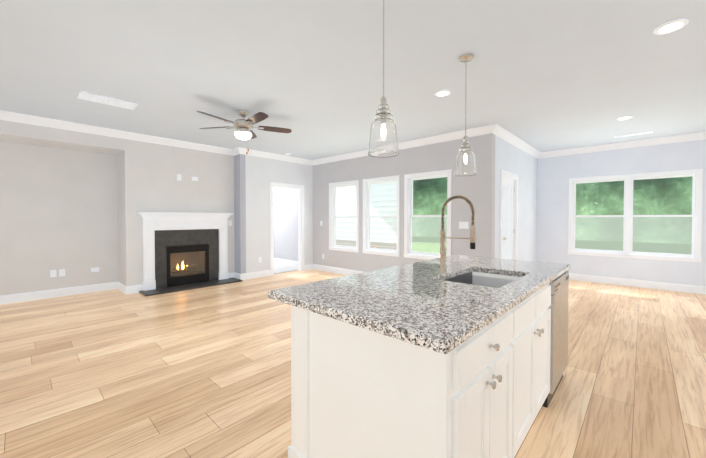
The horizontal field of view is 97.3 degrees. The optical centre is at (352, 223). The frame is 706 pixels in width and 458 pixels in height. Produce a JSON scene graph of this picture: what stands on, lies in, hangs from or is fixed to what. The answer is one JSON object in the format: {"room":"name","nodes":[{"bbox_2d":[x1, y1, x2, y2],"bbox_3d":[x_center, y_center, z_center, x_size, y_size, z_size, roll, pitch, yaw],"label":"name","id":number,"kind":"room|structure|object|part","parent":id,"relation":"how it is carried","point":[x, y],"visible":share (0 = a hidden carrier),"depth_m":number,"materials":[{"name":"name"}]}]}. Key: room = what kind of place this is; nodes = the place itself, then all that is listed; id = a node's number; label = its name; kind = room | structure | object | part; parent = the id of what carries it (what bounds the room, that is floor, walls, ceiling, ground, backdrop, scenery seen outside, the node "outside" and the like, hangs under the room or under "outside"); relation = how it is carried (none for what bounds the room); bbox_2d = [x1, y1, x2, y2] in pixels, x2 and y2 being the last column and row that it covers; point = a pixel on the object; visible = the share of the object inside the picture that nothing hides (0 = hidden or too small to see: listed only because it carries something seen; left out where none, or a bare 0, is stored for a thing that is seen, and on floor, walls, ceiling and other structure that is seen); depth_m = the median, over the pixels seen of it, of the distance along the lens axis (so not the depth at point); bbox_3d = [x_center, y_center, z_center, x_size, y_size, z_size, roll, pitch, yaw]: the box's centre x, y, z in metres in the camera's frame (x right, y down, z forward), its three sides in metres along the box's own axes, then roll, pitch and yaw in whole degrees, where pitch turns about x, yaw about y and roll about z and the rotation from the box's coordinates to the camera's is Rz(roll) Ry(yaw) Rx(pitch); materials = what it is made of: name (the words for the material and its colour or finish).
{"room":"living room","nodes":[
{"label":"living room","id":0,"kind":"room"},
{"bbox_2d":[0,141,117,295],"bbox_3d":[-5.434,-0.154,4.599,0.120,2.750,3.130,1,1,43],"label":"wall","id":1,"kind":"structure","parent":0,"point":[58,209],"depth_m":5.10,"materials":[{"name":"paint"}]},
{"bbox_2d":[50,270,56,277],"bbox_3d":[-4.906,0.823,5.086,0.008,0.118,0.075,1,1,43],"label":"electrical outlet","id":2,"kind":"object","parent":1,"relation":"attached to","point":[53,273],"visible":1,"depth_m":5.09,"materials":[{"name":"white plastic"}]},
{"bbox_2d":[0,282,116,304],"bbox_3d":[-5.374,1.154,4.584,0.015,0.134,3.100,1,1,43],"label":"baseboard","id":3,"kind":"structure","parent":1,"relation":"attached to","point":[36,295],"depth_m":5.10,"materials":[{"name":"white wood"}]},
{"bbox_2d":[59,269,64,276],"bbox_3d":[-4.834,0.822,5.162,0.008,0.118,0.075,1,1,43],"label":"electrical outlet","id":4,"kind":"object","parent":1,"relation":"attached to","point":[61,272],"visible":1,"depth_m":5.16,"materials":[{"name":"white plastic"}]},
{"bbox_2d":[91,267,98,271],"bbox_3d":[-4.545,0.817,5.474,0.006,0.075,0.115,1,1,43],"label":"electrical outlet","id":5,"kind":"object","parent":1,"relation":"attached to","point":[96,269],"visible":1,"depth_m":5.48,"materials":[{"name":"white plastic"}]},
{"bbox_2d":[0,120,124,154],"bbox_3d":[-5.159,-1.375,4.324,0.630,0.300,3.130,1,1,43],"label":"soffit","id":6,"kind":"structure","parent":0,"point":[20,133],"depth_m":4.73,"materials":[{"name":"paint"}]},
{"bbox_2d":[117,139,234,285],"bbox_3d":[-3.481,-0.180,6.231,0.750,2.750,1.920,1,1,43],"label":"wall","id":7,"kind":"structure","parent":0,"point":[147,180],"depth_m":5.67,"materials":[{"name":"paint"}]},
{"bbox_2d":[0,110,235,155],"bbox_3d":[-4.197,-1.477,4.820,0.100,0.112,4.930,1,1,43],"label":"crown molding","id":8,"kind":"structure","parent":7,"relation":"attached to","point":[4,115],"depth_m":5.01,"materials":[{"name":"white wood"}]},
{"bbox_2d":[117,282,126,294],"bbox_3d":[-4.077,1.140,5.484,0.605,0.134,0.015,1,1,43],"label":"baseboard","id":9,"kind":"structure","parent":7,"relation":"attached to","point":[120,286],"depth_m":5.44,"materials":[{"name":"white wood"}]},
{"bbox_2d":[234,154,245,273],"bbox_3d":[-3.648,-0.204,7.781,3.650,2.750,0.120,1,1,43],"label":"wall","id":10,"kind":"structure","parent":0,"point":[239,214],"depth_m":6.55,"materials":[{"name":"paint"}]},
{"bbox_2d":[245,155,312,272],"bbox_3d":[-1.692,-0.196,7.290,0.120,2.750,1.830,1,1,43],"label":"wall","id":11,"kind":"structure","parent":0,"point":[261,173],"depth_m":6.92,"materials":[{"name":"paint"}]},
{"bbox_2d":[239,270,270,279],"bbox_3d":[-2.113,1.120,6.759,0.015,0.134,0.720,1,1,43],"label":"baseboard","id":12,"kind":"structure","parent":11,"relation":"attached to","point":[244,276],"depth_m":6.73,"materials":[{"name":"white wood"}]},
{"bbox_2d":[232,147,311,164],"bbox_3d":[-1.729,-1.512,7.090,0.112,0.112,1.942,1,1,43],"label":"crown molding","id":13,"kind":"structure","parent":11,"relation":"attached to","point":[238,150],"depth_m":6.94,"materials":[{"name":"white wood"}]},
{"bbox_2d":[270,182,303,275],"bbox_3d":[-1.590,0.120,7.405,0.156,2.115,0.960,1,1,43],"label":"door frame","id":14,"kind":"structure","parent":11,"relation":"attached to","point":[300,188],"depth_m":7.64,"materials":[{"name":"white wood"}]},
{"bbox_2d":[274,262,297,273],"bbox_3d":[-3.027,1.214,8.557,3.530,0.132,1.830,1,1,43],"label":"floor","id":15,"kind":"structure","parent":0,"point":[280,268],"depth_m":7.96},
{"bbox_2d":[0,269,705,457],"bbox_3d":[0.847,1.300,3.365,11.020,0.120,10.160,1,1,43],"label":"floor","id":16,"kind":"structure","parent":0,"point":[204,372],"depth_m":2.54,"materials":[{"name":"brown wood"}]},
{"bbox_2d":[137,212,241,295],"bbox_3d":[-3.170,0.496,6.032,0.850,1.405,1.720,1,1,43],"label":"fireplace","id":17,"kind":"object","parent":16,"relation":"on","point":[182,251],"visible":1,"depth_m":5.92,"materials":[{"name":"white wood"}]},
{"bbox_2d":[137,212,232,217],"bbox_3d":[-3.122,-0.153,5.937,0.170,0.105,1.660,1,1,43],"label":"shelf","id":18,"kind":"object","parent":17,"relation":"attached to","point":[142,214],"depth_m":5.79,"materials":[{"name":"white wood"}]},
{"bbox_3d":[-3.182,0.776,6.007,0.005,0.453,0.648,1,1,43],"label":"glass","id":19,"kind":"part","parent":17,"relation":"part of","materials":[{"name":"clear glass"}]},
{"bbox_3d":[-3.158,0.795,5.985,0.052,0.742,0.760,1,1,43],"label":"frame","id":20,"kind":"part","parent":17,"relation":"part of","materials":[{"name":"black metal"}]},
{"bbox_2d":[288,267,569,457],"bbox_3d":[0.725,0.822,2.054,0.907,0.875,2.134,1,1,43],"label":"kitchen island","id":21,"kind":"object","parent":16,"relation":"on","point":[453,356],"depth_m":1.33,"materials":[{"name":"paint"}]},
{"bbox_2d":[268,255,569,358],"bbox_3d":[0.674,0.379,2.093,1.000,0.070,2.216,1,1,43],"label":"island countertop","id":22,"kind":"structure","parent":21,"relation":"on","point":[434,305],"depth_m":1.52,"materials":[{"name":"grey stone"}]},
{"bbox_2d":[438,195,476,270],"bbox_3d":[0.739,0.071,2.193,0.274,0.543,0.086,1,1,43],"label":"faucet","id":23,"kind":"object","parent":22,"relation":"on","point":[472,238],"depth_m":2.23,"materials":[{"name":"gold metal"}]},
{"bbox_2d":[542,271,568,407],"bbox_3d":[1.332,0.819,2.495,0.586,0.868,0.578,1,1,43],"label":"dishwasher","id":24,"kind":"object","parent":21,"relation":"in","point":[559,285],"depth_m":2.22,"materials":[{"name":"silver metal"}]},
{"bbox_2d":[0,0,705,159],"bbox_3d":[-0.170,-1.585,4.268,13.800,0.120,10.160,1,1,43],"label":"ceiling","id":25,"kind":"structure","parent":0,"point":[547,75],"depth_m":3.00,"materials":[{"name":"paint"}]},
{"bbox_2d":[77,91,137,109],"bbox_3d":[-3.020,-1.510,3.838,0.280,0.013,0.560,1,1,43],"label":"ceiling vent","id":26,"kind":"object","parent":25,"relation":"in","point":[88,96],"visible":1,"depth_m":3.81,"materials":[{"name":"white plastic"}]},
{"bbox_2d":[197,110,291,153],"bbox_3d":[-1.479,-1.228,4.203,1.244,0.589,1.266,1,1,43],"label":"ceiling fan","id":27,"kind":"object","parent":25,"relation":"hanging from","point":[243,127],"visible":1,"depth_m":4.17,"materials":[{"name":"brown wood"}]},
{"bbox_3d":[-1.498,-1.184,4.242,0.224,0.084,0.224,1,1,43],"label":"lamp shade","id":28,"kind":"part","parent":27,"relation":"part of","materials":[{"name":"white glass"}]},
{"bbox_3d":[-1.494,-1.374,4.231,0.528,0.297,0.539,1,1,43],"label":"motor","id":29,"kind":"part","parent":27,"relation":"part of","materials":[{"name":"silver metal"}]},
{"bbox_2d":[368,0,398,157],"bbox_3d":[0.189,-0.957,1.920,0.192,1.060,0.192,1,1,43],"label":"pendant light","id":30,"kind":"object","parent":25,"relation":"hanging from","point":[383,140],"visible":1,"depth_m":1.87,"materials":[{"name":"clear glass"}]},
{"bbox_3d":[0.189,-1.050,1.919,0.124,0.874,0.124,1,1,43],"label":"stem","id":31,"kind":"part","parent":30,"relation":"part of","materials":[{"name":"silver metal"}]},
{"bbox_3d":[0.189,-0.583,1.926,0.192,0.313,0.192,1,1,43],"label":"lamp shade","id":32,"kind":"part","parent":30,"relation":"part of","materials":[{"name":"clear glass"}]},
{"bbox_2d":[434,90,451,96],"bbox_3d":[1.042,-1.507,3.604,0.194,0.013,0.194,1,1,43],"label":"recessed light","id":33,"kind":"object","parent":25,"relation":"in","point":[441,93],"visible":0.96,"depth_m":3.60,"materials":[{"name":"white plastic"}]},
{"bbox_2d":[454,53,476,175],"bbox_3d":[1.021,-0.971,2.812,0.192,1.060,0.192,1,1,43],"label":"pendant light","id":34,"kind":"object","parent":25,"relation":"hanging from","point":[465,165],"visible":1,"depth_m":2.77,"materials":[{"name":"clear glass"}]},
{"bbox_3d":[1.021,-0.597,2.818,0.192,0.313,0.192,1,1,43],"label":"lamp shade","id":35,"kind":"part","parent":34,"relation":"part of","materials":[{"name":"clear glass"}]},
{"bbox_3d":[1.021,-1.064,2.811,0.124,0.874,0.124,1,1,43],"label":"stem","id":36,"kind":"part","parent":34,"relation":"part of","materials":[{"name":"silver metal"}]},
{"bbox_2d":[616,115,633,119],"bbox_3d":[3.927,-1.520,4.483,0.194,0.013,0.194,1,1,43],"label":"recessed light","id":37,"kind":"object","parent":25,"relation":"in","point":[626,117],"visible":1,"depth_m":4.46,"materials":[{"name":"white plastic"}]},
{"bbox_2d":[614,131,652,137],"bbox_3d":[4.830,-1.534,5.363,0.500,0.013,0.140,1,1,43],"label":"ceiling vent","id":38,"kind":"object","parent":25,"relation":"in","point":[633,134],"visible":1,"depth_m":5.34,"materials":[{"name":"white plastic"}]},
{"bbox_2d":[653,18,688,34],"bbox_3d":[2.409,-1.488,2.357,0.194,0.013,0.194,1,1,43],"label":"recessed light","id":39,"kind":"object","parent":25,"relation":"in","point":[671,26],"visible":0.98,"depth_m":2.35,"materials":[{"name":"white plastic"}]},
{"bbox_2d":[273,133,494,271],"bbox_3d":[-0.754,-0.203,7.769,8.200,2.750,0.150,1,1,43],"label":"wall","id":40,"kind":"structure","parent":0,"point":[478,189],"depth_m":6.14,"materials":[{"name":"paint"}]},
{"bbox_2d":[274,258,297,265],"bbox_3d":[-2.408,1.082,9.219,3.530,0.134,0.015,1,1,43],"label":"baseboard","id":41,"kind":"structure","parent":40,"relation":"attached to","point":[284,261],"depth_m":8.68,"materials":[{"name":"white wood"}]},
{"bbox_2d":[312,264,362,274],"bbox_3d":[0.585,1.125,6.427,4.415,0.134,0.015,1,1,43],"label":"baseboard","id":42,"kind":"structure","parent":40,"relation":"attached to","point":[314,266],"depth_m":7.36,"materials":[{"name":"white wood"}]},
{"bbox_2d":[328,180,358,252],"bbox_3d":[-0.179,-0.160,7.213,0.974,1.604,0.180,1,1,43],"label":"window","id":43,"kind":"structure","parent":40,"relation":"in","point":[347,201],"depth_m":7.34,"materials":[{"name":"clear glass"}]},
{"bbox_3d":[-0.159,-0.160,7.234,0.802,1.452,0.068,1,1,43],"label":"window sash","id":44,"kind":"part","parent":43,"relation":"part of","materials":[{"name":"glass"}]},
{"bbox_2d":[335,217,355,245],"bbox_3d":[-0.170,0.189,7.227,0.744,0.672,0.004,1,1,43],"label":"screen","id":45,"kind":"object","parent":43,"relation":"attached to","point":[345,230],"visible":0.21,"depth_m":7.23,"materials":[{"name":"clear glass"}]},
{"bbox_2d":[362,175,399,256],"bbox_3d":[0.611,-0.148,6.476,0.974,1.604,0.180,1,1,43],"label":"window","id":46,"kind":"structure","parent":40,"relation":"in","point":[384,199],"depth_m":6.55,"materials":[{"name":"clear glass"}]},
{"bbox_3d":[0.631,-0.149,6.498,0.802,1.452,0.068,1,1,43],"label":"window sash","id":47,"kind":"part","parent":46,"relation":"part of","materials":[{"name":"glass"}]},
{"bbox_2d":[369,217,395,249],"bbox_3d":[0.620,0.200,6.491,0.744,0.672,0.004,1,1,43],"label":"screen","id":48,"kind":"object","parent":46,"relation":"attached to","point":[377,228],"visible":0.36,"depth_m":6.50,"materials":[{"name":"clear glass"}]},
{"bbox_2d":[312,124,499,165],"bbox_3d":[0.587,-1.500,6.333,4.492,0.112,0.092,1,1,43],"label":"crown molding","id":49,"kind":"structure","parent":40,"relation":"attached to","point":[493,128],"depth_m":5.57,"materials":[{"name":"white wood"}]},
{"bbox_2d":[403,169,450,259],"bbox_3d":[1.393,-0.137,5.746,0.974,1.604,0.180,1,1,43],"label":"window","id":50,"kind":"structure","parent":40,"relation":"in","point":[427,195],"depth_m":5.86,"materials":[{"name":"clear glass"}]},
{"bbox_3d":[1.414,-0.138,5.768,0.802,1.452,0.068,1,1,43],"label":"window sash","id":51,"kind":"part","parent":50,"relation":"part of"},
{"bbox_2d":[412,217,446,253],"bbox_3d":[1.402,0.212,5.761,0.744,0.672,0.004,1,1,43],"label":"screen","id":52,"kind":"object","parent":50,"relation":"attached to","point":[419,228],"visible":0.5,"depth_m":5.78,"materials":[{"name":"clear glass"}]},
{"bbox_2d":[459,222,468,228],"bbox_3d":[1.861,0.031,5.224,0.165,0.118,0.008,1,1,43],"label":"light switch","id":53,"kind":"object","parent":40,"relation":"attached to","point":[463,225],"visible":1,"depth_m":5.22,"materials":[{"name":"white plastic"}]},
{"bbox_2d":[495,135,536,260],"bbox_3d":[3.216,-0.178,6.124,0.150,2.750,2.860,1,1,43],"label":"wall","id":54,"kind":"structure","parent":0,"point":[520,163],"depth_m":6.15,"materials":[{"name":"paint"}]},
{"bbox_2d":[502,177,513,259],"bbox_3d":[2.784,0.191,5.576,0.117,2.006,0.776,1,1,43],"label":"door","id":55,"kind":"structure","parent":54,"relation":"in","point":[508,219],"depth_m":5.67,"materials":[{"name":"white wood"}]},
{"bbox_3d":[2.753,0.138,5.597,0.006,1.679,0.544,1,1,43],"label":"glass","id":56,"kind":"part","parent":55,"relation":"part of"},
{"bbox_2d":[500,169,517,259],"bbox_3d":[2.742,0.147,5.607,0.168,2.115,0.960,1,1,43],"label":"door frame","id":57,"kind":"structure","parent":54,"relation":"attached to","point":[509,175],"depth_m":5.83,"materials":[{"name":"white wood"}]},
{"bbox_2d":[494,126,539,157],"bbox_3d":[3.171,-1.493,5.878,0.092,0.112,2.730,1,1,43],"label":"crown molding","id":58,"kind":"structure","parent":54,"relation":"attached to","point":[503,134],"depth_m":5.72,"materials":[{"name":"white wood"}]},
{"bbox_2d":[536,139,705,286],"bbox_3d":[6.188,-0.164,5.205,5.450,2.750,0.150,1,1,43],"label":"wall","id":59,"kind":"structure","parent":0,"point":[555,174],"depth_m":6.15,"materials":[{"name":"paint"}]},
{"bbox_2d":[540,132,705,157],"bbox_3d":[6.061,-1.482,5.137,5.330,0.112,0.092,1,1,43],"label":"crown molding","id":60,"kind":"structure","parent":59,"relation":"attached to","point":[700,135],"depth_m":5.89,"materials":[{"name":"white wood"}]},
{"bbox_2d":[567,169,702,262],"bbox_3d":[5.315,-0.141,5.999,1.914,1.604,0.180,1,1,43],"label":"window","id":61,"kind":"structure","parent":59,"relation":"in","point":[660,198],"depth_m":5.91,"materials":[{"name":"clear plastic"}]},
{"bbox_2d":[575,217,622,250],"bbox_3d":[4.993,0.203,6.323,0.779,0.672,0.004,1,1,43],"label":"screen","id":62,"kind":"object","parent":61,"relation":"attached to","point":[609,228],"visible":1,"depth_m":6.29,"materials":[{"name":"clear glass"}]},
{"bbox_3d":[5.004,-0.146,6.330,0.837,1.452,0.068,1,1,43],"label":"window sash","id":63,"kind":"part","parent":61,"relation":"part of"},
{"bbox_2d":[576,181,623,214],"bbox_3d":[5.016,-0.501,6.338,0.779,0.684,0.004,1,1,43],"label":"window","id":64,"kind":"structure","parent":61,"relation":"attached to","point":[598,199],"depth_m":6.32,"materials":[{"name":"clear glass"}]},
{"bbox_2d":[632,217,691,253],"bbox_3d":[5.654,0.212,5.706,0.779,0.672,0.004,1,1,43],"label":"screen","id":65,"kind":"object","parent":61,"relation":"attached to","point":[662,237],"visible":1,"depth_m":5.68,"materials":[{"name":"clear glass"}]},
{"bbox_3d":[5.666,-0.137,5.713,0.837,1.452,0.068,1,1,43],"label":"window sash","id":66,"kind":"part","parent":61,"relation":"part of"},
{"bbox_2d":[569,273,705,294],"bbox_3d":[6.120,1.145,5.175,5.420,0.134,0.015,1,1,43],"label":"baseboard","id":67,"kind":"structure","parent":59,"relation":"attached to","point":[581,277],"depth_m":5.83,"materials":[{"name":"white wood"}]},
{"label":"outside","id":68,"kind":"structure","parent":0,"visible":0},
{"bbox_2d":[412,236,690,253],"bbox_3d":[10.194,1.354,17.992,90.000,0.120,80.000,1,1,43],"label":"ground","id":69,"kind":"structure","parent":68,"point":[427,243],"depth_m":17.47,"materials":[{"name":"green plant"}]},
{"bbox_2d":[336,239,395,248],"bbox_3d":[-1.150,1.005,13.081,8.100,0.730,0.250,1,1,43],"label":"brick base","id":70,"kind":"object","parent":69,"relation":"on","point":[354,244],"depth_m":11.15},
{"bbox_2d":[336,182,396,242],"bbox_3d":[-1.133,-2.135,13.050,8.100,5.550,0.200,1,1,43],"label":"siding","id":71,"kind":"object","parent":70,"relation":"on","point":[389,197],"depth_m":11.16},
{"bbox_2d":[412,176,691,243],"bbox_3d":[12.509,-6.783,14.483,46.364,16.300,17.788,1,1,43],"label":"trees","id":72,"kind":"object","parent":69,"relation":"on","point":[639,185],"depth_m":21.43,"materials":[{"name":"green plant"}]}
]}

